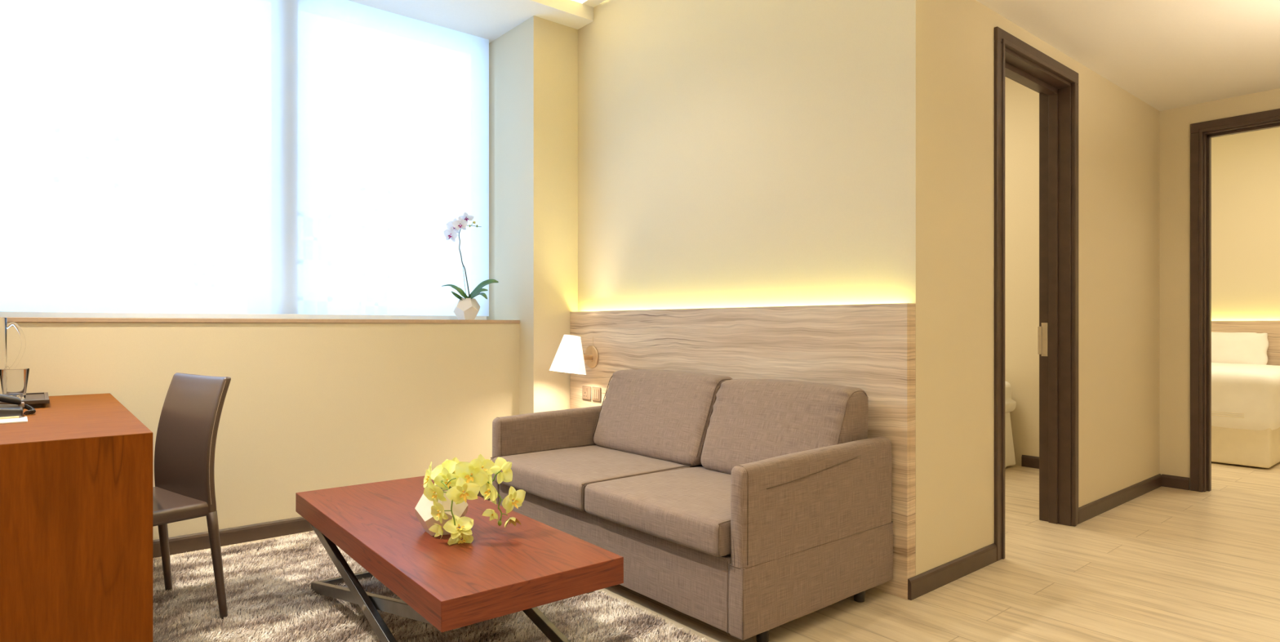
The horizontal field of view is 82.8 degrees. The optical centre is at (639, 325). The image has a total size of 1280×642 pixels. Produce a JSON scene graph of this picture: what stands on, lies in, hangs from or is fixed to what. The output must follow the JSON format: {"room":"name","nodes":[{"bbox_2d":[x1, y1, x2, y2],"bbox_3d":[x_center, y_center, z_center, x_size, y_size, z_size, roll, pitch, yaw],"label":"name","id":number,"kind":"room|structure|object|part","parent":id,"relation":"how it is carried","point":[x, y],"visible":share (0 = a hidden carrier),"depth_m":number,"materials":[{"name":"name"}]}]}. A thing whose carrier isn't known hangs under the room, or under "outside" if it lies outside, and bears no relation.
{"room":"hotel room","nodes":[
{"label":"hotel room","id":0,"kind":"room"},
{"bbox_2d":[0,316,519,539],"bbox_3d":[-2.733,0.508,3.215,4.706,1.084,0.561,0,0,-40],"label":"wall","id":1,"kind":"structure","parent":0,"point":[307,406],"depth_m":3.69,"materials":[{"name":"beige paint"}]},
{"bbox_2d":[152,489,490,557],"bbox_3d":[-2.515,1.011,3.030,4.606,0.078,0.014,0,0,-40],"label":"baseboard","id":2,"kind":"structure","parent":1,"relation":"attached to","point":[230,535],"depth_m":3.51,"materials":[{"name":"brown wood"}]},
{"bbox_2d":[441,212,498,319],"bbox_3d":[-1.036,-0.357,4.409,0.362,0.646,0.159,0,0,11],"label":"potted orchid","id":3,"kind":"object","parent":1,"relation":"on","point":[468,307],"visible":1,"depth_m":4.37,"materials":[{"name":"white plant"}]},
{"bbox_3d":[-1.139,-0.550,4.383,0.097,0.091,0.021,0,0,20],"label":"flower","id":4,"kind":"part","parent":3,"relation":"part of","materials":[{"name":"white plant"}]},
{"bbox_3d":[-1.124,-0.604,4.399,0.104,0.095,0.014,0,0,15],"label":"flower","id":5,"kind":"part","parent":3,"relation":"part of","materials":[{"name":"white plant"}]},
{"bbox_3d":[-1.080,-0.611,4.364,0.093,0.084,0.011,0,0,-3],"label":"flower","id":6,"kind":"part","parent":3,"relation":"part of","materials":[{"name":"white plant"}]},
{"bbox_3d":[-1.055,-0.657,4.402,0.090,0.046,0.080,0,0,-40],"label":"flower","id":7,"kind":"part","parent":3,"relation":"part of","materials":[{"name":"white plant"}]},
{"bbox_3d":[-1.051,-0.099,4.412,0.156,0.130,0.161,0,0,-40],"label":"planter","id":8,"kind":"part","parent":3,"relation":"part of","materials":[{"name":"white ceramic"}]},
{"bbox_3d":[-1.032,-0.382,4.412,0.138,0.454,0.008,0,0,-1],"label":"stem","id":9,"kind":"part","parent":3,"relation":"part of","materials":[{"name":"green plant"}]},
{"bbox_2d":[347,0,593,43],"bbox_3d":[-2.535,-1.909,3.231,5.030,0.083,0.990,0,0,-40],"label":"ceiling","id":10,"kind":"structure","parent":0,"point":[490,20],"depth_m":4.35,"materials":[{"name":"white paint"}]},
{"bbox_2d":[0,0,488,319],"bbox_3d":[-2.735,-0.949,3.283,4.550,1.826,0.022,0,0,-40],"label":"window","id":11,"kind":"structure","parent":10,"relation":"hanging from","point":[159,158],"depth_m":3.80,"materials":[{"name":"white glass"}]},
{"bbox_2d":[487,0,577,414],"bbox_3d":[-0.733,-0.530,4.837,0.444,3.160,0.822,0,0,-40],"label":"wall pier","id":12,"kind":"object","parent":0,"point":[533,66],"visible":0.42,"depth_m":4.50,"materials":[{"name":"beige paint"}]},
{"bbox_2d":[582,0,605,7],"bbox_3d":[1.379,-1.965,2.388,0.087,0.030,5.310,0,0,-40],"label":"ceiling","id":13,"kind":"structure","parent":0,"point":[593,3],"depth_m":4.39,"materials":[{"name":"white paint"}]},
{"bbox_2d":[152,461,1279,641],"bbox_3d":[1.650,1.100,3.256,11.500,0.100,6.300,0,0,-40],"label":"floor","id":14,"kind":"structure","parent":0,"point":[1163,563],"depth_m":2.90,"materials":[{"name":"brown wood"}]},
{"bbox_2d":[152,529,711,641],"bbox_3d":[-1.325,1.048,2.221,2.600,0.005,2.610,0,0,-40],"label":"shag rug","id":15,"kind":"object","parent":14,"relation":"on","point":[270,597],"visible":0.32,"depth_m":2.62,"materials":[{"name":"beige carpet"}]},
{"bbox_2d":[0,392,152,641],"bbox_3d":[-2.123,0.672,2.342,0.768,0.755,1.514,0,0,-40],"label":"desk","id":16,"kind":"object","parent":15,"relation":"on","point":[76,477],"visible":1,"depth_m":1.91,"materials":[{"name":"orange wood"}]},
{"bbox_2d":[0,416,27,423],"bbox_3d":[-2.000,0.293,2.200,0.223,0.004,0.150,0,0,-40],"label":"pad","id":17,"kind":"object","parent":16,"relation":"on","point":[24,419],"visible":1,"depth_m":2.23,"materials":[{"name":"white paper"}]},
{"bbox_2d":[0,415,24,418],"bbox_3d":[-1.997,0.286,2.225,0.008,0.007,0.174,0,0,42],"label":"pencil","id":18,"kind":"object","parent":17,"relation":"on","point":[14,416],"visible":1,"depth_m":2.26,"materials":[{"name":"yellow wood"}]},
{"bbox_2d":[0,393,35,417],"bbox_3d":[-2.119,0.248,2.315,0.299,0.092,0.180,0,0,-40],"label":"telephone","id":19,"kind":"object","parent":16,"relation":"on","point":[16,408],"visible":0.97,"depth_m":2.37,"materials":[{"name":"black plastic"}]},
{"bbox_3d":[-2.020,0.278,2.404,0.032,0.031,0.074,0,0,-40],"label":"coiled cord","id":20,"kind":"part","parent":19,"relation":"part of","materials":[{"name":"black plastic"}]},
{"bbox_2d":[0,391,48,408],"bbox_3d":[-2.395,0.281,2.632,0.391,0.029,0.380,0,0,-40],"label":"tray","id":21,"kind":"object","parent":16,"relation":"on","point":[33,399],"visible":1,"depth_m":2.62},
{"bbox_2d":[0,317,26,394],"bbox_3d":[-2.384,0.120,2.700,0.156,0.300,0.102,0,0,-40],"label":"water jug","id":22,"kind":"object","parent":21,"relation":"on","point":[4,325],"visible":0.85,"depth_m":2.70,"materials":[{"name":"clear glass"}]},
{"bbox_3d":[-2.345,0.080,2.726,0.062,0.186,0.014,0,0,-30],"label":"handle","id":23,"kind":"part","parent":22,"relation":"part of","materials":[{"name":"clear glass"}]},
{"bbox_2d":[0,368,29,399],"bbox_3d":[-2.265,0.214,2.630,0.085,0.114,0.085,0,0,-40],"label":"drinking glass","id":24,"kind":"object","parent":21,"relation":"on","point":[14,381],"visible":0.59,"depth_m":2.60,"materials":[{"name":"clear glass"}]},
{"bbox_2d":[152,372,231,620],"bbox_3d":[-1.784,0.616,2.550,0.480,0.865,0.504,0,0,36],"label":"dining chair","id":25,"kind":"object","parent":15,"relation":"on","point":[184,489],"visible":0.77,"depth_m":2.63,"materials":[{"name":"brown leather"}]},
{"bbox_3d":[-1.853,0.851,2.829,0.034,0.395,0.068,0,0,21],"label":"leg","id":26,"kind":"part","parent":25,"relation":"part of","materials":[{"name":"brown leather"}]},
{"bbox_3d":[-1.806,0.644,2.519,0.444,0.050,0.425,0,0,36],"label":"seat","id":27,"kind":"part","parent":25,"relation":"part of","materials":[{"name":"brown leather"}]},
{"bbox_3d":[-1.666,0.429,2.712,0.459,0.487,0.102,0,0,36],"label":"backrest","id":28,"kind":"part","parent":25,"relation":"part of","materials":[{"name":"brown leather"}]},
{"bbox_3d":[-1.497,0.851,2.571,0.068,0.395,0.034,0,0,-39],"label":"leg","id":29,"kind":"part","parent":25,"relation":"part of","materials":[{"name":"brown leather"}]},
{"bbox_2d":[295,475,623,641],"bbox_3d":[-0.687,0.848,2.427,0.536,0.396,1.446,0,0,-38],"label":"coffee table","id":30,"kind":"object","parent":15,"relation":"on","point":[512,568],"visible":0.94,"depth_m":2.13,"materials":[{"name":"red wood"}]},
{"bbox_3d":[-1.125,1.026,2.988,0.424,0.026,0.022,0,0,-38],"label":"foot rail","id":31,"kind":"part","parent":30,"relation":"part of","materials":[{"name":"brown metal"}]},
{"bbox_3d":[-0.846,0.882,2.264,0.022,0.328,1.367,0,0,-38],"label":"leg","id":32,"kind":"part","parent":30,"relation":"part of","materials":[{"name":"brown metal"}]},
{"bbox_3d":[-0.869,0.882,2.335,0.022,0.328,1.347,0,0,-38],"label":"leg","id":33,"kind":"part","parent":30,"relation":"part of","materials":[{"name":"brown metal"}]},
{"bbox_2d":[414,453,525,544],"bbox_3d":[-0.542,0.540,2.288,0.297,0.262,0.273,0,0,-36],"label":"potted orchid","id":34,"kind":"object","parent":30,"relation":"on","point":[442,508],"visible":1,"depth_m":2.24,"materials":[{"name":"yellow plant"}]},
{"bbox_3d":[-0.654,0.471,2.244,0.025,0.093,0.097,0,0,-22],"label":"flower","id":35,"kind":"part","parent":34,"relation":"part of","materials":[{"name":"yellow plant"}]},
{"bbox_3d":[-0.620,0.503,2.193,0.087,0.079,0.031,0,0,36],"label":"flower","id":36,"kind":"part","parent":34,"relation":"part of","materials":[{"name":"yellow plant"}]},
{"bbox_3d":[-0.602,0.609,2.159,0.032,0.046,0.054,0,0,-40],"label":"flower","id":37,"kind":"part","parent":34,"relation":"part of","materials":[{"name":"yellow plant"}]},
{"bbox_3d":[-0.596,0.552,2.154,0.024,0.079,0.081,0,0,-40],"label":"flower","id":38,"kind":"part","parent":34,"relation":"part of","materials":[{"name":"yellow plant"}]},
{"bbox_3d":[-0.626,0.581,2.295,0.168,0.137,0.166,0,0,-40],"label":"planter","id":39,"kind":"part","parent":34,"relation":"part of","materials":[{"name":"white ceramic"}]},
{"bbox_3d":[-0.625,0.469,2.311,0.063,0.075,0.094,0,0,-40],"label":"flower","id":40,"kind":"part","parent":34,"relation":"part of","materials":[{"name":"yellow plant"}]},
{"bbox_3d":[-0.592,0.472,2.232,0.084,0.075,0.027,0,0,10],"label":"flower","id":41,"kind":"part","parent":34,"relation":"part of","materials":[{"name":"yellow plant"}]},
{"bbox_3d":[-0.590,0.557,2.224,0.040,0.166,0.141,0,0,-19],"label":"stem","id":42,"kind":"part","parent":34,"relation":"part of","materials":[{"name":"green plant"}]},
{"bbox_3d":[-0.589,0.459,2.323,0.052,0.066,0.081,0,0,37],"label":"flower","id":43,"kind":"part","parent":34,"relation":"part of","materials":[{"name":"yellow plant"}]},
{"bbox_3d":[-0.539,0.599,2.161,0.082,0.054,0.067,0,0,4],"label":"flower","id":44,"kind":"part","parent":34,"relation":"part of","materials":[{"name":"yellow plant"}]},
{"bbox_3d":[-0.533,0.637,2.163,0.075,0.069,0.029,0,0,-7],"label":"flower","id":45,"kind":"part","parent":34,"relation":"part of","materials":[{"name":"yellow plant"}]},
{"bbox_3d":[-0.528,0.493,2.171,0.100,0.089,0.036,0,0,-8],"label":"flower","id":46,"kind":"part","parent":34,"relation":"part of","materials":[{"name":"yellow plant"}]},
{"bbox_3d":[-0.518,0.461,2.240,0.106,0.104,0.015,0,0,0],"label":"flower","id":47,"kind":"part","parent":34,"relation":"part of","materials":[{"name":"yellow plant"}]},
{"bbox_3d":[-0.504,0.452,2.319,0.096,0.078,0.044,0,0,-40],"label":"flower","id":48,"kind":"part","parent":34,"relation":"part of","materials":[{"name":"yellow plant"}]},
{"bbox_3d":[-0.511,0.538,2.275,0.165,0.141,0.013,0,0,11],"label":"stem","id":49,"kind":"part","parent":34,"relation":"part of","materials":[{"name":"green plant"}]},
{"bbox_3d":[-0.469,0.509,2.261,0.099,0.090,0.019,0,0,42],"label":"flower","id":50,"kind":"part","parent":34,"relation":"part of","materials":[{"name":"yellow plant"}]},
{"bbox_3d":[-0.461,0.589,2.252,0.040,0.044,0.059,0,0,-40],"label":"flower","id":51,"kind":"part","parent":34,"relation":"part of","materials":[{"name":"yellow plant"}]},
{"bbox_3d":[-0.439,0.460,2.299,0.080,0.082,0.018,0,0,21],"label":"flower","id":52,"kind":"part","parent":34,"relation":"part of","materials":[{"name":"yellow plant"}]},
{"bbox_3d":[-0.397,0.612,2.253,0.053,0.034,0.046,0,0,-40],"label":"flower","id":53,"kind":"part","parent":34,"relation":"part of","materials":[{"name":"yellow plant"}]},
{"bbox_3d":[-0.395,0.540,2.261,0.017,0.086,0.091,0,0,44],"label":"flower","id":54,"kind":"part","parent":34,"relation":"part of","materials":[{"name":"yellow plant"}]},
{"bbox_3d":[-0.490,0.882,2.543,0.022,0.328,1.367,0,0,-38],"label":"leg","id":55,"kind":"part","parent":30,"relation":"part of","materials":[{"name":"brown metal"}]},
{"bbox_2d":[490,368,893,641],"bbox_3d":[0.115,0.637,3.147,0.909,0.826,1.642,0,0,-40],"label":"sofa","id":56,"kind":"object","parent":14,"relation":"on","point":[745,508],"visible":0.99,"depth_m":2.74,"materials":[{"name":"beige fabric"}]},
{"bbox_3d":[-0.371,0.595,3.765,0.867,0.328,0.072,0,0,-40],"label":"armrest","id":57,"kind":"part","parent":56,"relation":"part of","materials":[{"name":"beige fabric"}]},
{"bbox_2d":[492,444,696,511],"bbox_3d":[-0.220,0.680,3.356,0.660,0.131,0.752,0,0,-40],"label":"seat cushion","id":58,"kind":"object","parent":56,"relation":"on","point":[559,475],"depth_m":3.22,"materials":[{"name":"beige fabric"}]},
{"bbox_2d":[584,466,731,556],"bbox_3d":[0.260,0.680,2.779,0.662,0.132,0.745,0,0,-40],"label":"seat cushion","id":59,"kind":"object","parent":56,"relation":"on","point":[688,508],"depth_m":2.62,"materials":[{"name":"beige fabric"}]},
{"bbox_2d":[593,368,733,466],"bbox_3d":[0.102,0.433,3.587,0.300,0.417,0.796,0,0,-40],"label":"cushion","id":60,"kind":"object","parent":56,"relation":"on","point":[664,415],"depth_m":3.47,"materials":[{"name":"beige fabric"}]},
{"bbox_2d":[700,378,868,474],"bbox_3d":[0.579,0.436,3.014,0.299,0.411,0.696,0,0,-40],"label":"cushion","id":61,"kind":"object","parent":56,"relation":"on","point":[746,420],"depth_m":2.95,"materials":[{"name":"beige fabric"}]},
{"bbox_3d":[0.631,0.595,2.559,0.867,0.329,0.071,0,0,-40],"label":"armrest","id":62,"kind":"part","parent":56,"relation":"part of","materials":[{"name":"beige fabric"}]},
{"bbox_2d":[1004,380,1016,467],"bbox_3d":[1.527,0.714,5.620,1.708,0.648,2.041,0,0,-40],"label":"bed","id":63,"kind":"object","parent":14,"relation":"on","point":[1010,404],"visible":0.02,"depth_m":5.36,"materials":[{"name":"white fabric"}]},
{"bbox_2d":[1004,380,1016,413],"bbox_3d":[1.527,0.530,5.619,1.707,0.280,2.040,0,0,-40],"label":"duvet","id":64,"kind":"object","parent":63,"relation":"on","point":[1010,404],"depth_m":5.34,"materials":[{"name":"white fabric"}]},
{"bbox_2d":[1211,362,1279,467],"bbox_3d":[4.722,0.682,6.556,1.960,0.712,1.867,0,0,-40],"label":"bed","id":65,"kind":"object","parent":14,"relation":"on","point":[1246,397],"visible":0.23,"depth_m":5.39,"materials":[{"name":"white fabric"}]},
{"bbox_2d":[1211,331,1268,364],"bbox_3d":[5.539,0.225,7.012,0.197,0.334,0.807,0,0,-40],"label":"pillow","id":66,"kind":"object","parent":65,"relation":"on","point":[1226,347],"visible":0.41,"depth_m":6.81,"materials":[{"name":"white fabric"}]},
{"bbox_2d":[1211,362,1279,430],"bbox_3d":[4.593,0.569,6.449,1.608,0.487,1.866,0,0,-40],"label":"duvet","id":67,"kind":"object","parent":65,"relation":"on","point":[1245,396],"depth_m":5.39,"materials":[{"name":"white fabric"}]},
{"bbox_2d":[577,0,888,311],"bbox_3d":[0.348,-0.530,3.790,0.120,3.160,2.171,0,0,-40],"label":"wall","id":68,"kind":"structure","parent":0,"point":[732,153],"depth_m":3.58,"materials":[{"name":"beige paint"}]},
{"bbox_2d":[569,302,915,599],"bbox_3d":[0.317,0.482,3.684,0.061,1.136,2.287,0,0,-40],"label":"wood wall panel","id":69,"kind":"object","parent":68,"relation":"attached to","point":[870,348],"visible":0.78,"depth_m":3.18,"materials":[{"name":"laminate"}]},
{"bbox_2d":[549,334,599,374],"bbox_3d":[-0.390,0.171,4.256,0.295,0.236,0.216,0,0,-40],"label":"wall lamp","id":70,"kind":"object","parent":69,"relation":"attached to","point":[570,357],"visible":1,"depth_m":4.18,"materials":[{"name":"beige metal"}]},
{"bbox_3d":[-0.332,0.188,4.327,0.100,0.038,0.038,0,0,-40],"label":"arm","id":71,"kind":"part","parent":70,"relation":"part of","materials":[{"name":"gold metal"}]},
{"bbox_3d":[-0.292,0.188,4.360,0.011,0.136,0.136,0,0,-40],"label":"wall plate","id":72,"kind":"part","parent":70,"relation":"part of","materials":[{"name":"gold metal"}]},
{"bbox_2d":[582,385,591,399],"bbox_3d":[-0.325,0.408,4.398,0.014,0.082,0.087,0,0,-40],"label":"wall socket","id":73,"kind":"object","parent":69,"relation":"attached to","point":[586,390],"visible":1,"depth_m":4.39,"materials":[{"name":"beige plastic"}]},
{"bbox_2d":[582,386,587,398],"bbox_3d":[-0.331,0.408,4.401,0.002,0.066,0.049,0,0,-40],"label":"outlet","id":74,"kind":"object","parent":73,"relation":"attached to","point":[584,388],"depth_m":4.40,"materials":[{"name":"beige plastic"}]},
{"bbox_2d":[591,386,600,401],"bbox_3d":[-0.261,0.408,4.322,0.012,0.082,0.087,0,0,-40],"label":"light switch","id":75,"kind":"object","parent":69,"relation":"attached to","point":[596,391],"visible":1,"depth_m":4.31,"materials":[{"name":"beige plastic"}]},
{"bbox_2d":[888,0,1159,575],"bbox_3d":[2.203,-0.530,3.842,3.040,3.160,0.120,0,0,-40],"label":"wall","id":76,"kind":"structure","parent":0,"point":[941,52],"depth_m":3.15,"materials":[{"name":"beige paint"}]},
{"bbox_2d":[907,542,996,599],"bbox_3d":[1.308,1.011,3.012,0.718,0.078,0.014,0,0,-40],"label":"baseboard","id":77,"kind":"structure","parent":76,"relation":"attached to","point":[919,584],"depth_m":2.97,"materials":[{"name":"brown wood"}]},
{"bbox_2d":[994,26,1078,560],"bbox_3d":[1.904,-0.141,3.603,0.946,2.383,0.178,0,0,-40],"label":"door frame","id":78,"kind":"structure","parent":76,"relation":"in","point":[1056,84],"depth_m":3.81,"materials":[{"name":"wood"}]},
{"bbox_3d":[2.165,0.075,3.905,0.010,0.180,0.047,0,0,-40],"label":"strike plate","id":79,"kind":"part","parent":78,"relation":"part of","materials":[{"name":"metal"}]},
{"bbox_2d":[1078,473,1161,523],"bbox_3d":[2.867,1.011,4.308,1.423,0.078,0.014,0,0,-40],"label":"baseboard","id":80,"kind":"structure","parent":76,"relation":"attached to","point":[1087,511],"depth_m":4.23,"materials":[{"name":"brown wood"}]},
{"bbox_2d":[976,0,1279,111],"bbox_3d":[2.867,-1.455,3.122,2.940,0.100,1.837,0,0,-40],"label":"ceiling","id":81,"kind":"structure","parent":0,"point":[1166,54],"depth_m":3.57,"materials":[{"name":"white paint"}]},
{"bbox_2d":[1004,76,1279,489],"bbox_3d":[3.480,-0.530,4.778,0.120,3.160,6.300,0,0,-40],"label":"wall","id":82,"kind":"structure","parent":0,"point":[1021,102],"depth_m":5.35,"materials":[{"name":"beige paint"}]},
{"bbox_2d":[1021,454,1039,468],"bbox_3d":[3.087,1.008,5.146,0.014,0.085,0.730,0,0,-40],"label":"baseboard","id":83,"kind":"structure","parent":82,"relation":"attached to","point":[1032,461],"depth_m":5.38,"materials":[{"name":"brown wood"}]},
{"bbox_2d":[1161,473,1189,489],"bbox_3d":[3.461,1.011,4.696,0.014,0.078,0.148,0,0,-40],"label":"baseboard","id":84,"kind":"structure","parent":82,"relation":"attached to","point":[1170,481],"depth_m":4.69,"materials":[{"name":"brown wood"}]},
{"bbox_2d":[1190,108,1279,492],"bbox_3d":[3.871,-0.117,4.298,0.152,2.333,0.978,0,0,-40],"label":"door frame","id":85,"kind":"structure","parent":82,"relation":"in","point":[1202,133],"depth_m":4.60,"materials":[{"name":"brown wood"}]},
{"bbox_2d":[1211,127,1279,320],"bbox_3d":[6.340,-0.530,6.374,0.100,3.160,5.100,0,0,-40],"label":"wall","id":86,"kind":"structure","parent":0,"point":[1246,166],"depth_m":6.95,"materials":[{"name":"beige paint"}]},
{"bbox_2d":[1211,320,1279,365],"bbox_3d":[5.958,0.502,6.707,0.057,1.095,3.900,0,0,-40],"label":"headboard","id":87,"kind":"object","parent":86,"relation":"attached to","point":[1272,328],"visible":0.02,"depth_m":6.80,"materials":[{"name":"laminate"}]}
]}

